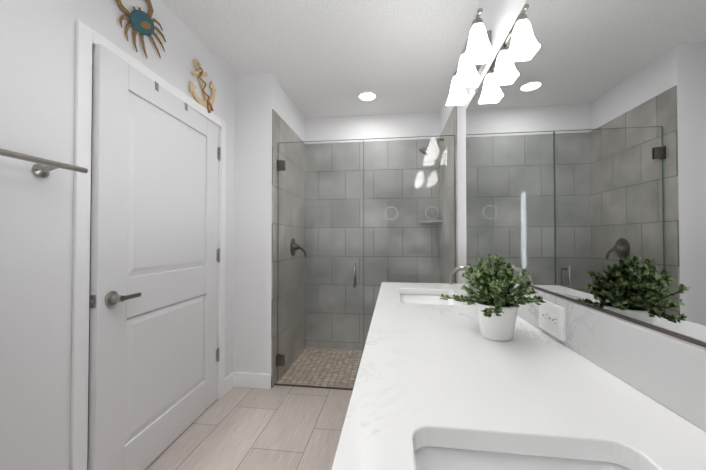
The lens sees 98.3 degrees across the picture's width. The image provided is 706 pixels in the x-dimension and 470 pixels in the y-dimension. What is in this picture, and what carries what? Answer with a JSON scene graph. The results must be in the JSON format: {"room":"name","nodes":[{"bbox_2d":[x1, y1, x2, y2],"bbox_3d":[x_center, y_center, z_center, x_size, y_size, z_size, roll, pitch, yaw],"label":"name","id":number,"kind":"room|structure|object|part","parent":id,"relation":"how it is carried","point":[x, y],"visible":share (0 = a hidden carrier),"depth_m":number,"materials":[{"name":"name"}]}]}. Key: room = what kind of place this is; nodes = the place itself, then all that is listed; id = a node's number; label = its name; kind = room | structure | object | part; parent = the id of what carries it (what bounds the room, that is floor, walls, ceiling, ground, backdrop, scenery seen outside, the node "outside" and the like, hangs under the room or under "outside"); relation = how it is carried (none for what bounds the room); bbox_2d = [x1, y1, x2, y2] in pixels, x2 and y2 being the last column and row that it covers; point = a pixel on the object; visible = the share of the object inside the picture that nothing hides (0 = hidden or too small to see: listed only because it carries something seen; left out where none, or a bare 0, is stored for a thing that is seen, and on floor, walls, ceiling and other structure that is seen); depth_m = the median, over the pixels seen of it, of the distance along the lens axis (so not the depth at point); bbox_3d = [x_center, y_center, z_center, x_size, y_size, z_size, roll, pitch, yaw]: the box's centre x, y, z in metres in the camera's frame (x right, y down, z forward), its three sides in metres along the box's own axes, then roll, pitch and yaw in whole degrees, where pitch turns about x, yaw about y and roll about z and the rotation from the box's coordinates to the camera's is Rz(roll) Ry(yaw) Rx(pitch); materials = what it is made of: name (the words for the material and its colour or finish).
{"room":"bathroom","nodes":[
{"label":"bathroom","id":0,"kind":"room"},
{"bbox_2d":[87,63,92,469],"bbox_3d":[-1.190,0.168,1.789,0.025,2.065,1.095,0,-1,8],"label":"door frame","id":1,"kind":"structure","parent":0,"point":[90,262],"depth_m":1.43,"materials":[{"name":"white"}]},
{"bbox_2d":[0,0,234,469],"bbox_3d":[-1.185,-0.057,1.244,0.120,2.500,4.560,0,-1,8],"label":"wall","id":2,"kind":"structure","parent":0,"point":[37,74],"depth_m":1.13,"materials":[{"name":"white paint"}]},
{"bbox_2d":[0,148,87,177],"bbox_3d":[-1.131,-0.240,0.894,0.092,0.055,0.635,0,-1,8],"label":"towel rail","id":3,"kind":"object","parent":2,"relation":"attached to","point":[40,169],"visible":1,"depth_m":1.09,"materials":[{"name":"silver metal"}]},
{"bbox_2d":[116,0,165,58],"bbox_3d":[-1.066,-1.075,1.555,0.033,0.329,0.325,0,-1,8],"label":"decor","id":4,"kind":"object","parent":2,"relation":"attached to","point":[142,22],"visible":0.98,"depth_m":1.54,"materials":[{"name":"teal"}]},
{"bbox_2d":[70,19,225,469],"bbox_3d":[-1.106,0.166,1.778,0.136,2.069,1.103,0,-1,8],"label":"door frame","id":5,"kind":"structure","parent":2,"relation":"attached to","point":[87,37],"depth_m":1.26,"materials":[{"name":"white paint"}]},
{"bbox_2d":[88,44,220,469],"bbox_3d":[-1.036,0.190,1.770,0.148,2.003,0.985,0,-1,8],"label":"bathroom door","id":6,"kind":"structure","parent":2,"relation":"in","point":[155,260],"depth_m":1.57,"materials":[{"name":"white paint"}]},
{"bbox_3d":[-1.088,0.281,1.372,0.148,0.067,0.184,0,-1,8],"label":"handle","id":7,"kind":"part","parent":6,"relation":"part of","materials":[{"name":"silver metal"}]},
{"bbox_2d":[189,59,215,112],"bbox_3d":[-1.001,-0.990,2.061,0.026,0.304,0.281,0,-1,8],"label":"decor","id":8,"kind":"object","parent":2,"relation":"attached to","point":[207,103],"visible":0.98,"depth_m":2.04,"materials":[{"name":"beige wood"}]},
{"bbox_2d":[145,385,352,469],"bbox_3d":[-0.255,1.241,1.103,1.995,0.100,4.560,0,-1,8],"label":"floor","id":9,"kind":"structure","parent":0,"point":[276,427],"depth_m":1.85,"materials":[{"name":"tile"}]},
{"bbox_2d":[275,383,352,389],"bbox_3d":[0.074,1.203,2.371,1.419,0.012,0.010,0,-1,8],"label":"trim","id":10,"kind":"structure","parent":9,"relation":"on","point":[310,386],"depth_m":2.42,"materials":[{"name":"silver metal"}]},
{"bbox_2d":[276,135,455,384],"bbox_3d":[0.079,0.216,2.425,1.418,1.963,0.107,0,-1,8],"label":"glass","id":11,"kind":"object","parent":10,"relation":"on","point":[280,360],"visible":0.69,"depth_m":2.44,"materials":[{"name":"grey"}]},
{"bbox_3d":[0.015,0.317,2.432,0.017,0.185,0.107,0,-1,8],"label":"handle","id":12,"kind":"part","parent":11,"relation":"part of","materials":[{"name":"silver metal"}]},
{"bbox_2d":[276,347,362,387],"bbox_3d":[0.130,1.212,2.796,1.419,0.006,0.847,0,-1,8],"label":"mosaic shower floor","id":13,"kind":"structure","parent":9,"relation":"on","point":[300,376],"depth_m":2.77,"materials":[{"name":"beige tile"}]},
{"bbox_2d":[331,265,705,469],"bbox_3d":[0.302,0.666,0.812,0.568,1.042,2.387,0,-1,8],"label":"bathroom vanity","id":14,"kind":"object","parent":9,"relation":"on","point":[441,384],"visible":0.88,"depth_m":0.53,"materials":[{"name":"white stone"}]},
{"bbox_2d":[439,253,545,340],"bbox_3d":[0.398,0.176,0.894,0.276,0.242,0.256,0,-1,8],"label":"potted plant","id":15,"kind":"object","parent":14,"relation":"on","point":[496,303],"visible":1,"depth_m":0.86,"materials":[{"name":"green plant"}]},
{"bbox_2d":[539,299,565,340],"bbox_3d":[0.571,0.240,0.882,0.009,0.088,0.136,0,-1,8],"label":"electrical outlet plate","id":16,"kind":"object","parent":14,"relation":"attached to","point":[552,318],"visible":1,"depth_m":0.86,"materials":[{"name":"white plastic"}]},
{"bbox_2d":[233,74,304,373],"bbox_3d":[-0.736,-0.033,2.960,0.320,2.500,1.040,0,-1,8],"label":"wall","id":17,"kind":"structure","parent":0,"point":[258,98],"depth_m":2.45,"materials":[{"name":"white paint"}]},
{"bbox_2d":[230,372,270,388],"bbox_3d":[-0.806,1.152,2.421,0.320,0.115,0.014,0,-1,8],"label":"baseboard","id":18,"kind":"structure","parent":17,"relation":"attached to","point":[248,380],"depth_m":2.41,"materials":[{"name":"white paint"}]},
{"bbox_2d":[271,109,305,388],"bbox_3d":[-0.581,0.108,2.877,0.008,2.215,0.920,0,-1,8],"label":"wall tile","id":19,"kind":"structure","parent":17,"relation":"attached to","point":[282,131],"depth_m":2.76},
{"bbox_2d":[290,238,305,255],"bbox_3d":[-0.503,0.122,2.907,0.139,0.182,0.170,0,-1,8],"label":"shower valve","id":20,"kind":"object","parent":19,"relation":"attached to","point":[294,246],"depth_m":2.88,"materials":[{"name":"silver metal"}]},
{"bbox_2d":[161,0,479,118],"bbox_3d":[-0.255,-1.359,1.140,1.995,0.100,4.560,0,-1,8],"label":"ceiling","id":21,"kind":"structure","parent":0,"point":[324,58],"depth_m":2.09,"materials":[{"name":"paint"}]},
{"bbox_2d":[357,91,376,100],"bbox_3d":[0.133,-1.280,2.823,0.184,0.010,0.184,0,-1,8],"label":"recessed light","id":22,"kind":"object","parent":21,"relation":"in","point":[367,96],"visible":1,"depth_m":2.82,"materials":[{"name":"white paint"}]},
{"bbox_2d":[305,111,439,143],"bbox_3d":[0.194,-0.028,3.301,1.435,2.500,0.120,0,-1,8],"label":"wall","id":23,"kind":"structure","parent":0,"point":[369,128],"depth_m":3.25,"materials":[{"name":"white paint"}]},
{"bbox_2d":[305,139,439,349],"bbox_3d":[0.186,0.114,3.236,1.419,2.215,0.008,0,-1,8],"label":"wall tile","id":24,"kind":"structure","parent":23,"relation":"attached to","point":[392,262],"depth_m":3.24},
{"bbox_2d":[420,220,441,222],"bbox_3d":[0.776,-0.133,3.056,0.200,0.022,0.200,0,-1,8],"label":"corner shelf","id":25,"kind":"object","parent":23,"relation":"attached to","point":[435,221],"depth_m":2.99,"materials":[{"name":"tile"}]},
{"bbox_2d":[440,0,526,283],"bbox_3d":[0.674,-0.061,0.999,0.120,2.500,4.560,0,-1,8],"label":"wall","id":26,"kind":"structure","parent":0,"point":[499,17],"depth_m":2.03,"materials":[{"name":"white paint"}]},
{"bbox_2d":[439,105,457,283],"bbox_3d":[0.837,0.106,2.715,0.008,2.215,0.870,0,-1,8],"label":"wall tile","id":27,"kind":"structure","parent":26,"relation":"attached to","point":[450,128],"depth_m":2.62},
{"bbox_2d":[419,137,443,155],"bbox_3d":[0.733,-0.830,2.858,0.230,0.165,0.104,0,-1,8],"label":"shower head","id":28,"kind":"object","parent":27,"relation":"attached to","point":[424,150],"depth_m":2.85},
{"bbox_2d":[446,8,493,105],"bbox_3d":[0.610,-0.898,1.594,0.156,0.199,0.556,0,-1,8],"label":"sconce","id":29,"kind":"object","parent":26,"relation":"attached to","point":[477,51],"visible":1,"depth_m":1.49,"materials":[{"name":"white glass"}]},
{"bbox_2d":[465,265,705,431],"bbox_3d":[0.574,0.236,0.782,0.020,0.120,2.387,0,-1,8],"label":"backsplash","id":30,"kind":"structure","parent":26,"relation":"attached to","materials":[{"name":"stone"}]},
{"bbox_2d":[466,0,705,347],"bbox_3d":[0.580,-0.338,0.802,0.010,1.028,2.407,0,-1,8],"label":"mirror","id":31,"kind":"object","parent":26,"relation":"attached to","point":[585,152],"visible":0.98,"depth_m":0.70,"materials":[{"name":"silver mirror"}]}
]}

